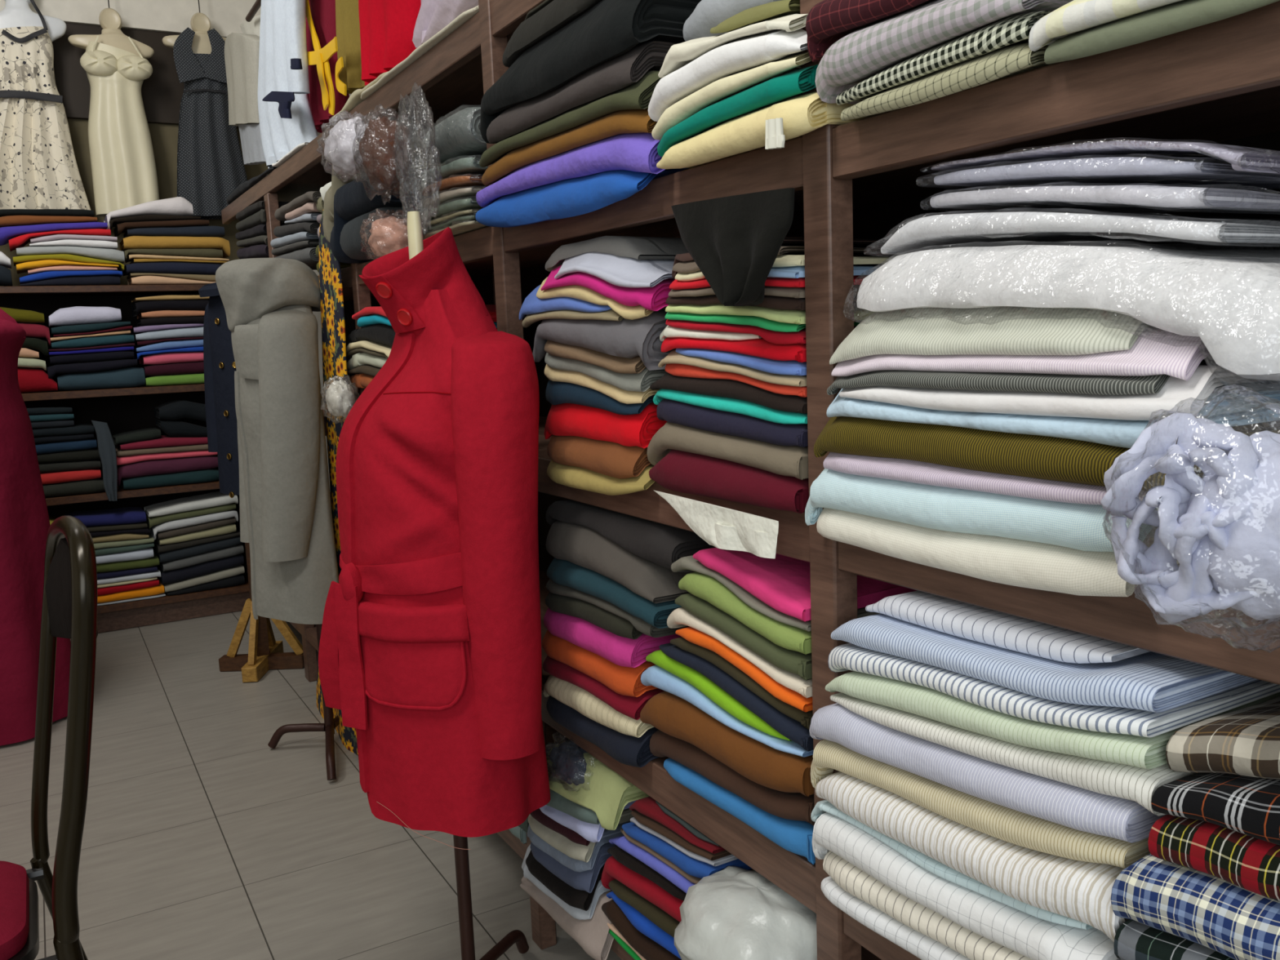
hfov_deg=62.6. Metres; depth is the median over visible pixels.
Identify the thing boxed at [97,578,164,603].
folded cloth
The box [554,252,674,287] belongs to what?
folded cloth
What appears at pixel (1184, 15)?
folded cloth
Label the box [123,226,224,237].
folded cloth
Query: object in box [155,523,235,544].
folded cloth
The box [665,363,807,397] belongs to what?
folded cloth
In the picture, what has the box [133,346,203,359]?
folded cloth
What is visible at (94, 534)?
folded cloth
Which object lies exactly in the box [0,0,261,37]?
wall
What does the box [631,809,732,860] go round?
folded cloth
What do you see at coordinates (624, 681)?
folded cloth
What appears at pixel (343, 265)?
folded cloth
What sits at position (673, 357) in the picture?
folded cloth
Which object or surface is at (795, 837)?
folded cloth
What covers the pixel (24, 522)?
gown
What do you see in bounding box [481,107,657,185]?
folded cloth
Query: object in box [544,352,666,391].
folded cloth
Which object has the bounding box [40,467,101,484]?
folded cloth
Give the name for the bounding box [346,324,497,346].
folded cloth
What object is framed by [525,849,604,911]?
folded cloth
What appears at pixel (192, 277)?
folded cloth
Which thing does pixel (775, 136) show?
paper tag
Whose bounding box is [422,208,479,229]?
folded cloth
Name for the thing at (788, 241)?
folded cloth
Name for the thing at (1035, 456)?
folded cloth
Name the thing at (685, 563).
folded cloth
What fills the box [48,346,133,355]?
folded cloth
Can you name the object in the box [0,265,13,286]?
folded cloth
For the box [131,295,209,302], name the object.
folded cloth
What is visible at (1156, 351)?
folded cloth
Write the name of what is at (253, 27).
hanger
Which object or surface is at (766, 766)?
folded cloth
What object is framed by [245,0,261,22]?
rail
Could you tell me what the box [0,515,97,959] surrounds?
chair
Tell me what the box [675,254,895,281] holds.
folded cloth
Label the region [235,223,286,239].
folded cloth
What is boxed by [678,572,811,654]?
folded cloth
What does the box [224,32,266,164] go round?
jacket
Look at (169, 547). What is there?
folded cloth
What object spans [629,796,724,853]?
folded cloth
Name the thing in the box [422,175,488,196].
folded cloth
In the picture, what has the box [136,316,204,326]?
folded cloth
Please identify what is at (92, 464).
folded cloth
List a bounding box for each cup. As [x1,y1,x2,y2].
[80,49,117,75]
[117,54,152,80]
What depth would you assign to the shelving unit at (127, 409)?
4.79 m
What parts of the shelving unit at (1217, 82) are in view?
post, rail, rail, rail, rail, rail, post, rail, post, rail, post, rail, rail, rail, rail, rail, panel, post, rail, rail, rail, post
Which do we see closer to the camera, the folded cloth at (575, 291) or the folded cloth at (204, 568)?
the folded cloth at (575, 291)
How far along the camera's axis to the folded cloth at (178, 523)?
4.74 m
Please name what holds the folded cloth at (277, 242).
on the folded cloth at (286, 249)
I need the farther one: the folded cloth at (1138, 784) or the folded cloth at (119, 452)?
the folded cloth at (119, 452)
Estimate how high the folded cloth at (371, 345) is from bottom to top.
0.055 m
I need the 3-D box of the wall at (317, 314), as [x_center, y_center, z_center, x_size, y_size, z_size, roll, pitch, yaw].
[0.363,-0.665,1.853,0.080,3.200,8.160,-7,9,-29]
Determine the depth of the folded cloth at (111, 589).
4.63 m
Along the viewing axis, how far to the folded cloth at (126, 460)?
4.65 m
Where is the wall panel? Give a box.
[52,22,238,128]
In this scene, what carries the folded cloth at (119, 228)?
on the folded cloth at (192, 231)
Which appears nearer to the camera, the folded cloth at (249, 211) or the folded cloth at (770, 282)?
the folded cloth at (770, 282)
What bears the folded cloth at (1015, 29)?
on the folded cloth at (1007, 61)
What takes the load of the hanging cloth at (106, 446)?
hanging from the shelving unit at (127, 409)
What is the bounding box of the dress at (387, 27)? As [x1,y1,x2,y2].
[358,0,421,85]
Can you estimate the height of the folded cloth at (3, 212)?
0.032 m
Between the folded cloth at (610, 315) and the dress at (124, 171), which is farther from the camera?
the dress at (124, 171)
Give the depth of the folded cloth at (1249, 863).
0.78 m
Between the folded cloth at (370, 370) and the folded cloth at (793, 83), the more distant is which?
the folded cloth at (370, 370)
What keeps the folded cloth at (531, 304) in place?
on the folded cloth at (610, 315)
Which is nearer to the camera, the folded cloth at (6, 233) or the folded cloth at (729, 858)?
the folded cloth at (729, 858)
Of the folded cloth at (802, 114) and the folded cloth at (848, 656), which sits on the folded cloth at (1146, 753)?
the folded cloth at (848, 656)
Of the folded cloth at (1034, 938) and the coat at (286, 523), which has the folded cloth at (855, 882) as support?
the folded cloth at (1034, 938)
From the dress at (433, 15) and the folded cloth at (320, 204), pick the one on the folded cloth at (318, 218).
the folded cloth at (320, 204)
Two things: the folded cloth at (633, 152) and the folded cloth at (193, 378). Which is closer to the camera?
the folded cloth at (633, 152)
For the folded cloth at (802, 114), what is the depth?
1.18 m
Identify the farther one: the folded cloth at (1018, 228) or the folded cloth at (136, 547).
the folded cloth at (136, 547)
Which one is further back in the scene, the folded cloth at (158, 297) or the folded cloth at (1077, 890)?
the folded cloth at (158, 297)
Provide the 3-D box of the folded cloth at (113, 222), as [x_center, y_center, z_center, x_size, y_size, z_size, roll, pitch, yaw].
[-2.140,-1.128,4.638,0.361,0.058,0.220,-7,9,-29]
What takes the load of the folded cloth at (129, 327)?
on the folded cloth at (123, 332)
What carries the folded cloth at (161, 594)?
on the shelving unit at (127, 409)
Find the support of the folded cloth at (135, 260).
on the folded cloth at (174, 268)
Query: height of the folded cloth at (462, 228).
0.012 m
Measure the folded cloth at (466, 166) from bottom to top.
0.052 m
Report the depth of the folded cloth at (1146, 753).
0.94 m
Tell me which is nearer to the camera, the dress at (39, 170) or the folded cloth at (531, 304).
the folded cloth at (531, 304)
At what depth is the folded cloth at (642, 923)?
1.66 m
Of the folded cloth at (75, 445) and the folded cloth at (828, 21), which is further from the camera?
the folded cloth at (75, 445)
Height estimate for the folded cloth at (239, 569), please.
0.068 m
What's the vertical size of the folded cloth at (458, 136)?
0.089 m
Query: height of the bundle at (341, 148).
0.148 m
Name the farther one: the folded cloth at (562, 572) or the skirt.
the skirt
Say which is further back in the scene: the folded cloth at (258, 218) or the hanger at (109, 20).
the hanger at (109, 20)
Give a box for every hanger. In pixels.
[0,0,66,41]
[67,0,154,58]
[162,0,226,53]
[240,14,260,36]
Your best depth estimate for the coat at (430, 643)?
1.67 m
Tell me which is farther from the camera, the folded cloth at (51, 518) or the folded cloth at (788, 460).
the folded cloth at (51, 518)
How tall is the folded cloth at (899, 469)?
0.048 m
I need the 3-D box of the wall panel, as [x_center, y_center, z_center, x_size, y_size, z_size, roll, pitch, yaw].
[-3.402,-1.742,4.268,3.850,0.409,0.029,-7,9,-29]
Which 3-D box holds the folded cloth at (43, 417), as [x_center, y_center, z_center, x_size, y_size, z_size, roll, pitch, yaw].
[-2.555,-0.271,4.500,0.235,0.029,0.237,-7,9,-29]
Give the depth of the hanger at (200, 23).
4.83 m
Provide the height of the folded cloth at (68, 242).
0.034 m
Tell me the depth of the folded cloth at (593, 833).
1.80 m
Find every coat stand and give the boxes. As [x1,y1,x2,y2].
[218,542,304,682]
[267,623,339,780]
[407,211,528,959]
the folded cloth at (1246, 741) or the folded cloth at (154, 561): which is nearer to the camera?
the folded cloth at (1246, 741)
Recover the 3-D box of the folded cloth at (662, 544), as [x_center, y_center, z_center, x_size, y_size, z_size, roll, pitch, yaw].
[0.080,0.068,1.762,0.351,0.061,0.421,-7,9,-29]
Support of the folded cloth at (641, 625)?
on the folded cloth at (598, 616)
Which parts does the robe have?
yellow trim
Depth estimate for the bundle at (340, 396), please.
2.68 m
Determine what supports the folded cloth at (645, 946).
on the shelving unit at (1217, 82)
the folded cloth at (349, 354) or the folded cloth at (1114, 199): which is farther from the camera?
the folded cloth at (349, 354)
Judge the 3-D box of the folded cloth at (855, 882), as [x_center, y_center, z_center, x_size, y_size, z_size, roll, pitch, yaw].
[0.432,0.436,1.159,0.349,0.050,0.319,-7,9,-29]
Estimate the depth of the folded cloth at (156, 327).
4.61 m
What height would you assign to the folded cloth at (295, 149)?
0.017 m
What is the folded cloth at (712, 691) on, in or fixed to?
on the folded cloth at (655, 676)
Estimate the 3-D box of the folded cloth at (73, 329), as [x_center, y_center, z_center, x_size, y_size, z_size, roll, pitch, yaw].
[-2.376,-0.656,4.555,0.302,0.043,0.225,-7,9,-29]
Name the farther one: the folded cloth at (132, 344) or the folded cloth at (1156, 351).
the folded cloth at (132, 344)
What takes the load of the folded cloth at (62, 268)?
on the folded cloth at (48, 275)
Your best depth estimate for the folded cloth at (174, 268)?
4.60 m
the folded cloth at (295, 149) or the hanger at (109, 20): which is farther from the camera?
the hanger at (109, 20)
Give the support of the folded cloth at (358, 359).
on the folded cloth at (370, 370)
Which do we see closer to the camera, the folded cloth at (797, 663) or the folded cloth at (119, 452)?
the folded cloth at (797, 663)
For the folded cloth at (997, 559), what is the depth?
0.95 m
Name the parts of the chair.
seat, seat frame, frame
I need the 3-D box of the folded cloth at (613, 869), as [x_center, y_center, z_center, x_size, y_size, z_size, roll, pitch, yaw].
[0.162,0.652,1.743,0.361,0.123,0.345,-7,9,-29]
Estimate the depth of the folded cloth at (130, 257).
4.60 m
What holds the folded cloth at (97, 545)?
on the folded cloth at (136, 547)
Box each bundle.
[324,115,368,175]
[325,379,355,417]
[359,115,413,192]
[368,216,408,257]
[549,740,587,785]
[1100,412,1279,623]
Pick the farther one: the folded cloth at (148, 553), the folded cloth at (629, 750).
the folded cloth at (148, 553)
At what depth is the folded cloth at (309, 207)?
3.14 m
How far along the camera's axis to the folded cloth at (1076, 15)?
0.82 m
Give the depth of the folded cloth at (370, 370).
2.72 m
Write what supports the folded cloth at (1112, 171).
on the folded cloth at (1114, 199)
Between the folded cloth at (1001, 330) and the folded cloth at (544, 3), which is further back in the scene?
the folded cloth at (544, 3)
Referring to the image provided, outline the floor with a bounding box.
[0,610,622,959]
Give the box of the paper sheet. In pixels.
[653,490,778,558]
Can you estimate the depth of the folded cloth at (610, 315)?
1.63 m
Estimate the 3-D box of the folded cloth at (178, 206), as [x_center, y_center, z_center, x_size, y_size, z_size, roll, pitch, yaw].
[-2.158,-1.160,4.624,0.342,0.155,0.224,-7,9,-29]
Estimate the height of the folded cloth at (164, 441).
0.040 m
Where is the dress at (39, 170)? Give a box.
[0,0,90,209]
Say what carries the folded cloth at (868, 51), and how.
on the folded cloth at (1015, 29)
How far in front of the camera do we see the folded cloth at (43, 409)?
4.42 m
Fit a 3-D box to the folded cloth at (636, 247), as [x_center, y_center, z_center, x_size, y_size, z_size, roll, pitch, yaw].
[0.066,-0.368,1.712,0.361,0.044,0.314,-7,9,-29]
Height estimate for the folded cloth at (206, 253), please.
0.050 m
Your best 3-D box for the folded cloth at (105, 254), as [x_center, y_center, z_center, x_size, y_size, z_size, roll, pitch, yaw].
[-2.431,-0.957,4.498,0.398,0.065,0.237,-7,9,-29]
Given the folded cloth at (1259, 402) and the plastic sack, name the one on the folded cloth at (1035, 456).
the folded cloth at (1259, 402)
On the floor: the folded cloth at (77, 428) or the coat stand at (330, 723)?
the coat stand at (330, 723)
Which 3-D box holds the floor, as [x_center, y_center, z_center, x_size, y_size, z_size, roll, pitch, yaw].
[-1.274,1.150,1.113,3.850,0.060,8.160,-7,9,-29]
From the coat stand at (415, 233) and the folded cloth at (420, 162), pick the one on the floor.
the coat stand at (415, 233)
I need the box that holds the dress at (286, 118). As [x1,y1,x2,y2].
[257,0,318,168]
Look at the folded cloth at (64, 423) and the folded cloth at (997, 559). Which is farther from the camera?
the folded cloth at (64, 423)
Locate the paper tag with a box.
[764,117,785,149]
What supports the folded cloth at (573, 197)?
on the shelving unit at (1217, 82)
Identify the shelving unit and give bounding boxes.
[0,284,249,633]
[221,0,1279,959]
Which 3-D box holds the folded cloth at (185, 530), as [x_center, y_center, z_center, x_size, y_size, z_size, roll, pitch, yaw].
[-2.045,0.209,4.838,0.330,0.055,0.222,-7,9,-29]
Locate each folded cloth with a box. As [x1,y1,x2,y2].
[0,208,93,217]
[0,215,97,227]
[0,222,107,245]
[0,251,11,268]
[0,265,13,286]
[0,306,44,324]
[8,228,111,251]
[13,253,124,271]
[16,245,124,263]
[16,259,118,273]
[17,322,50,346]
[17,357,46,370]
[17,367,57,392]
[18,347,39,357]
[19,270,122,284]
[20,275,119,286]
[22,337,48,355]
[26,405,72,414]
[27,265,117,275]
[28,412,74,422]
[29,239,117,249]
[30,234,117,244]
[31,418,74,428]
[32,423,94,436]
[34,432,93,444]
[35,437,97,454]
[36,447,99,462]
[38,458,101,473]
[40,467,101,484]
[42,477,104,497]
[46,359,137,378]
[48,306,121,326]
[48,342,134,351]
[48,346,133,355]
[48,351,134,364]
[48,515,58,524]
[49,330,130,341]
[50,321,130,334]
[50,334,134,348]
[52,325,132,337]
[56,367,145,390]
[64,506,146,526]
[86,521,147,532]
[89,527,149,537]
[92,533,149,542]
[93,533,154,549]
[94,542,154,555]
[95,546,153,564]
[96,551,159,573]
[97,565,157,578]
[97,568,160,584]
[97,577,157,587]
[97,578,159,595]
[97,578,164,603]
[97,592,165,605]
[103,196,193,229]
[110,214,200,230]
[111,427,160,444]
[113,219,208,236]
[115,444,208,456]
[116,449,217,465]
[116,455,217,486]
[117,435,208,449]
[119,235,230,258]
[120,467,218,488]
[122,262,222,276]
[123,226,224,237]
[124,248,222,261]
[124,254,229,262]
[126,273,215,281]
[127,275,216,284]
[128,323,203,333]
[129,258,226,264]
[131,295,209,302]
[131,299,208,316]
[132,339,203,351]
[133,326,203,340]
[133,337,203,345]
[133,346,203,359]
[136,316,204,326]
[137,310,204,319]
[138,351,203,364]
[141,361,204,375]
[144,373,204,386]
[144,491,238,516]
[145,502,235,528]
[149,509,238,540]
[153,529,239,552]
[154,400,206,421]
[155,419,207,436]
[155,516,235,538]
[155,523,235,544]
[155,535,243,562]
[157,553,244,584]
[159,543,244,571]
[163,564,244,592]
[165,573,244,595]
[226,167,276,204]
[235,200,289,221]
[235,208,290,231]
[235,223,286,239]
[236,235,267,247]
[236,244,269,258]
[270,231,319,248]
[271,142,309,166]
[271,240,319,255]
[273,222,319,237]
[274,191,321,221]
[274,246,319,270]
[284,201,320,220]
[284,213,322,223]
[315,196,324,213]
[315,244,319,258]
[316,213,322,223]
[316,262,351,272]
[320,182,331,201]
[322,137,448,242]
[329,168,432,263]
[331,71,387,123]
[339,206,430,260]
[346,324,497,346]
[346,340,391,357]
[346,347,387,359]
[346,352,386,370]
[346,364,381,376]
[347,373,374,392]
[351,304,497,321]
[356,314,497,327]
[360,5,479,99]
[420,197,484,221]
[421,106,486,163]
[421,156,488,190]
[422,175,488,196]
[422,187,484,208]
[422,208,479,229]
[422,214,476,235]
[422,220,488,239]
[475,132,665,207]
[475,168,689,227]
[479,71,662,167]
[480,0,701,143]
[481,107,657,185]
[486,40,676,143]
[502,0,602,66]
[508,826,526,844]
[518,815,528,832]
[519,284,611,319]
[520,875,613,959]
[521,844,611,919]
[522,308,623,327]
[524,0,553,20]
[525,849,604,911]
[527,820,631,871]
[528,808,633,862]
[530,808,590,845]
[530,842,616,893]
[532,308,675,370]
[536,276,666,319]
[539,800,636,842]
[541,264,675,311]
[542,630,657,697]
[542,655,665,719]
[543,402,666,448]
[543,608,680,667]
[543,675,654,737]
[544,340,645,373]
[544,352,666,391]
[544,364,659,404]
[545,235,688,271]
[545,379,655,414]
[545,499,715,572]
[545,520,696,603]
[545,591,642,639]
[546,434,650,479]
[546,459,654,495]
[546,557,682,628]
[546,578,689,637]
[546,695,659,767]
[546,746,649,830]
[546,751,599,824]
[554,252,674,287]
[600,855,684,921]
[601,899,681,959]
[606,891,681,959]
[607,845,686,900]
[607,923,645,959]
[608,835,695,893]
[608,879,679,937]
[608,928,641,959]
[620,828,754,884]
[622,822,751,878]
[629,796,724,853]
[630,817,737,866]
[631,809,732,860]
[640,664,813,756]
[640,691,813,796]
[645,649,792,741]
[646,421,808,479]
[648,28,807,121]
[648,448,808,513]
[649,372,807,413]
[649,729,814,825]
[651,52,811,140]
[653,388,807,424]
[655,800,720,846]
[656,92,865,168]
[656,398,808,447]
[657,13,808,77]
[657,64,817,156]
[657,349,806,386]
[659,325,761,341]
[659,643,813,751]
[661,337,806,362]
[663,758,815,864]
[665,304,875,324]
[665,311,862,332]
[665,319,857,344]
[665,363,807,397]
[666,294,857,310]
[666,607,812,697]
[668,284,860,297]
[669,275,868,289]
[670,636,813,729]
[671,236,888,279]
[671,555,880,631]
[672,245,900,273]
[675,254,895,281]
[675,348,806,375]
[675,592,812,680]
[675,626,813,711]
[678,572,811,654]
[682,0,781,41]
[693,547,917,621]
[710,0,799,33]
[767,264,883,278]
[804,468,1159,551]
[805,0,935,62]
[808,702,1166,843]
[810,739,1150,868]
[810,799,1093,929]
[812,812,1120,959]
[813,416,1279,491]
[815,0,1073,104]
[815,771,1128,942]
[816,507,1179,596]
[821,875,970,959]
[822,851,1031,959]
[823,452,1147,504]
[825,671,1279,769]
[826,355,1213,395]
[826,380,1279,448]
[827,643,1279,737]
[829,306,1150,364]
[830,692,1194,816]
[831,325,1210,380]
[831,613,1257,712]
[835,10,1052,105]
[839,358,1267,420]
[840,42,1054,120]
[856,244,1279,381]
[865,590,1149,663]
[880,211,1279,254]
[929,185,1279,214]
[931,140,1279,173]
[933,156,1279,190]
[1028,0,1182,51]
[1044,0,1279,64]
[1111,853,1279,959]
[1113,919,1234,959]
[1147,814,1279,901]
[1151,773,1279,844]
[1165,696,1279,779]
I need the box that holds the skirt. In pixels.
[335,0,365,93]
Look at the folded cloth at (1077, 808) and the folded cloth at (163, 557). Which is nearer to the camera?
the folded cloth at (1077, 808)
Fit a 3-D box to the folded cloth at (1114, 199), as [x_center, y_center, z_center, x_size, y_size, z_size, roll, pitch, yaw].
[0.494,-0.261,1.001,0.366,0.050,0.301,-7,9,-29]
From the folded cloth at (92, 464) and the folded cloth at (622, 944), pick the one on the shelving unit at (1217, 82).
the folded cloth at (622, 944)
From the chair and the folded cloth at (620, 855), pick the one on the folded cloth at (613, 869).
the folded cloth at (620, 855)
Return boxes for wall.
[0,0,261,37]
[0,118,268,286]
[312,93,351,484]
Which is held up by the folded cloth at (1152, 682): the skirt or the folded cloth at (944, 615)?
the folded cloth at (944, 615)
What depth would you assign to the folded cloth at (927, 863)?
1.04 m
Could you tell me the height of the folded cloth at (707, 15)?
0.057 m
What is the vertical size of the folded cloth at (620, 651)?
0.069 m
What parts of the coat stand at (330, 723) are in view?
leg, leg, leg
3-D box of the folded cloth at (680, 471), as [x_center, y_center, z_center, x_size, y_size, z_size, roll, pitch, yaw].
[0.242,-0.023,1.440,0.363,0.067,0.334,-7,9,-29]
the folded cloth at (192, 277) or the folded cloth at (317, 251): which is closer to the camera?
the folded cloth at (317, 251)
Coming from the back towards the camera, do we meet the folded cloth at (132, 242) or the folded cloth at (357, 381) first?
the folded cloth at (132, 242)
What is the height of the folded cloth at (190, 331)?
0.053 m
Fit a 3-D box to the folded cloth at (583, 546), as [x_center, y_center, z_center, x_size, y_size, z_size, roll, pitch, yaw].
[0.069,0.103,1.756,0.351,0.084,0.364,-7,9,-29]
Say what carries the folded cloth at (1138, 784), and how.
on the folded cloth at (1077, 808)
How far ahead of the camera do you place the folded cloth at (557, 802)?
1.81 m
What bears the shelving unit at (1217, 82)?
on the floor
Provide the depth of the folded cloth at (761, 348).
1.28 m
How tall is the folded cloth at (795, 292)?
0.032 m
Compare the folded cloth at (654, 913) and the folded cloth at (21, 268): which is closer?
the folded cloth at (654, 913)
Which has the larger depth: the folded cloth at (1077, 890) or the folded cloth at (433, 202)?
the folded cloth at (433, 202)
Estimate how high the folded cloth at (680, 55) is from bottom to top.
0.052 m
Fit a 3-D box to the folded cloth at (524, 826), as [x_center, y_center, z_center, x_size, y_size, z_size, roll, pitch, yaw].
[-0.149,0.648,2.215,0.293,0.055,0.192,-7,9,-29]
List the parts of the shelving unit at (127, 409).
rail, rail, rail, rail, post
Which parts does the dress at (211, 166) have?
halter panel, halter panel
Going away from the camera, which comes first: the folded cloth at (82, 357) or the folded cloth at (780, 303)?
the folded cloth at (780, 303)
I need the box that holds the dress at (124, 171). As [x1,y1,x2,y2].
[80,35,159,217]
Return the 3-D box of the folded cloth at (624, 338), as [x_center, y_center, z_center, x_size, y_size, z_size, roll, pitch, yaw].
[0.059,-0.243,1.705,0.372,0.112,0.373,-7,9,-29]
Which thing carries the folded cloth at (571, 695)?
on the folded cloth at (629, 750)
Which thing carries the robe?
hanging from the rail
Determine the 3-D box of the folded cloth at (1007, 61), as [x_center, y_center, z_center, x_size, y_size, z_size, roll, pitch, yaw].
[0.401,-0.383,1.052,0.342,0.035,0.236,-7,9,-29]
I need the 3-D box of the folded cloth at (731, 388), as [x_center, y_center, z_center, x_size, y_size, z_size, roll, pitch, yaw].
[0.242,-0.133,1.431,0.350,0.048,0.342,-7,9,-29]
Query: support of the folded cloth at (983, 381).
on the folded cloth at (1176, 395)
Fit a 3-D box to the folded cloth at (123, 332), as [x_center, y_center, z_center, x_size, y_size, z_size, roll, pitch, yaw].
[-2.383,-0.624,4.563,0.306,0.035,0.236,-7,9,-29]
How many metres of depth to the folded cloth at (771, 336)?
1.27 m
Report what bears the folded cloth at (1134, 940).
on the folded cloth
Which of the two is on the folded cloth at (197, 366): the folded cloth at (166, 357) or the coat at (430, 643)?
the folded cloth at (166, 357)
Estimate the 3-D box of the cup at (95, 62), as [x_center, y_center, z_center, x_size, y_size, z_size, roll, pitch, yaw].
[-2.354,-1.823,4.592,0.154,0.107,0.064,-7,9,-29]
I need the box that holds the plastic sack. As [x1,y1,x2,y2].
[674,865,817,959]
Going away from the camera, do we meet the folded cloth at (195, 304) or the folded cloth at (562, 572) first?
the folded cloth at (562, 572)
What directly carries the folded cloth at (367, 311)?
on the folded cloth at (375, 319)
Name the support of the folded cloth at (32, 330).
on the folded cloth at (33, 343)
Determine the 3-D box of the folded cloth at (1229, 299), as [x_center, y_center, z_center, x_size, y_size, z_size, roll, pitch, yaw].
[0.471,-0.163,0.988,0.361,0.134,0.455,-7,9,-29]
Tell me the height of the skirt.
0.510 m
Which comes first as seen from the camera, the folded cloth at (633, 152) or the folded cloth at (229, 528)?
the folded cloth at (633, 152)
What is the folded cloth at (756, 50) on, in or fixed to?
on the folded cloth at (717, 91)
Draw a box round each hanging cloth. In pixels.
[91,420,117,501]
[316,210,358,754]
[671,187,795,306]
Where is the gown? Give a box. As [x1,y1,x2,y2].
[0,308,71,746]
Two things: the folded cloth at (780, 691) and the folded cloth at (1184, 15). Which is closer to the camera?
the folded cloth at (1184, 15)
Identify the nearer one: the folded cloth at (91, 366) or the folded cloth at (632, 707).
the folded cloth at (632, 707)
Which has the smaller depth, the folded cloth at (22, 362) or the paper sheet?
the paper sheet
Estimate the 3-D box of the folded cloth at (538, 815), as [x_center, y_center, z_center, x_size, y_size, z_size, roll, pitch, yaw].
[-0.006,0.579,1.992,0.369,0.100,0.262,-7,9,-29]
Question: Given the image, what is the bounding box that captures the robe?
[305,0,349,133]
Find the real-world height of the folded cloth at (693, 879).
0.033 m
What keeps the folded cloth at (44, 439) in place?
on the folded cloth at (75, 445)
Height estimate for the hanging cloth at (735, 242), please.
0.129 m
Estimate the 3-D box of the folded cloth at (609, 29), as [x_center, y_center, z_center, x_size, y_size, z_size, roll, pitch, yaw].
[-0.004,-0.648,1.690,0.353,0.134,0.544,-7,9,-29]
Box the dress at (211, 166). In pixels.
[173,26,247,219]
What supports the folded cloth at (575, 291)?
on the folded cloth at (531, 304)
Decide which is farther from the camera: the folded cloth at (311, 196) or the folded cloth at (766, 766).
the folded cloth at (311, 196)
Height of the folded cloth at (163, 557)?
0.074 m
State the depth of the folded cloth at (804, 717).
1.35 m
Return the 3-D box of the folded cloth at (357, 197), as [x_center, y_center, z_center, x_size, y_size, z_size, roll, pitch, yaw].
[-0.568,-0.651,2.623,0.319,0.189,0.430,-7,9,-29]
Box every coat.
[198,282,239,497]
[215,257,338,624]
[318,226,550,849]
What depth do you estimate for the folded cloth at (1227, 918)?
0.80 m
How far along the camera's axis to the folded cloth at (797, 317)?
1.25 m
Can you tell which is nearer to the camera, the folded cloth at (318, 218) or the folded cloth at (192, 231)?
the folded cloth at (318, 218)
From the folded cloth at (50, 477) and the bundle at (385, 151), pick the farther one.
the folded cloth at (50, 477)
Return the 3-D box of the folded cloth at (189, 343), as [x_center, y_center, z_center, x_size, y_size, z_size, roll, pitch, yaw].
[-2.084,-0.605,4.729,0.340,0.043,0.223,-7,9,-29]
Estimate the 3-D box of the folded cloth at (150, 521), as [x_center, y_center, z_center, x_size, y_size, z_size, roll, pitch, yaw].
[-2.063,0.153,4.836,0.367,0.070,0.227,-7,9,-29]
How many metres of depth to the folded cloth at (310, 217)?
3.13 m
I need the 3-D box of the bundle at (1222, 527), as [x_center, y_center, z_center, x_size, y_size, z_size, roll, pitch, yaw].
[0.403,0.024,0.713,0.157,0.179,0.160,-7,9,-29]
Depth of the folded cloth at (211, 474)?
4.68 m
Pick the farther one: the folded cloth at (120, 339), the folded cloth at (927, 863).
the folded cloth at (120, 339)
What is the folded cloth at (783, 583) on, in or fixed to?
on the folded cloth at (685, 563)
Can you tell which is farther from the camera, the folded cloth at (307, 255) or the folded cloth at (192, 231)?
the folded cloth at (192, 231)
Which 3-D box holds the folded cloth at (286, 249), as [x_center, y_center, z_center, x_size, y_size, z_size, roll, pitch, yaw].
[-1.004,-0.757,3.435,0.299,0.031,0.528,-7,9,-29]
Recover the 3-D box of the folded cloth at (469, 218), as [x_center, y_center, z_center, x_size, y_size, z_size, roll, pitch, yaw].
[-0.262,-0.514,2.134,0.320,0.012,0.326,-7,9,-29]
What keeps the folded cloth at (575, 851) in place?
on the folded cloth at (576, 865)
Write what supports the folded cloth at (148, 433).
on the folded cloth at (164, 441)
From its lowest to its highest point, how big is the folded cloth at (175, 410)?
0.111 m
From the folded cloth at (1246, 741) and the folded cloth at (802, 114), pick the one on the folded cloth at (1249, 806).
the folded cloth at (1246, 741)
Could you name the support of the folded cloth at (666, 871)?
on the folded cloth at (620, 855)
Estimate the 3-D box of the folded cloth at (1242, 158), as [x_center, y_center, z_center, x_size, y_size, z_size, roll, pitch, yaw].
[0.506,-0.287,0.990,0.368,0.053,0.327,-7,9,-29]
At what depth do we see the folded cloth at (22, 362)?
4.36 m
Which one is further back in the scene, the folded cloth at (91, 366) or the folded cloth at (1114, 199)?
the folded cloth at (91, 366)
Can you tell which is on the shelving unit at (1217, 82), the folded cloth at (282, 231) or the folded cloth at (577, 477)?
the folded cloth at (577, 477)
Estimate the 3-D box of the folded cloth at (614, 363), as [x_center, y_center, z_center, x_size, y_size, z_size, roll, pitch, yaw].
[0.061,-0.221,1.693,0.359,0.079,0.304,-7,9,-29]
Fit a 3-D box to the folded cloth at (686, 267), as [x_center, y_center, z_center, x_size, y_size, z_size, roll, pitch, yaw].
[0.246,-0.294,1.400,0.357,0.026,0.237,-7,9,-29]
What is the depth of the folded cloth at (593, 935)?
1.83 m
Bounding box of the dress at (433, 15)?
[412,0,478,47]
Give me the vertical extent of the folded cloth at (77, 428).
0.053 m
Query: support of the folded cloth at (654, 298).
on the folded cloth at (575, 291)
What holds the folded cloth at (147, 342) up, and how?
on the folded cloth at (189, 343)
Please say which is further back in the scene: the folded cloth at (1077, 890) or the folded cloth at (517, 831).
the folded cloth at (517, 831)
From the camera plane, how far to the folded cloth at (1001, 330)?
0.94 m

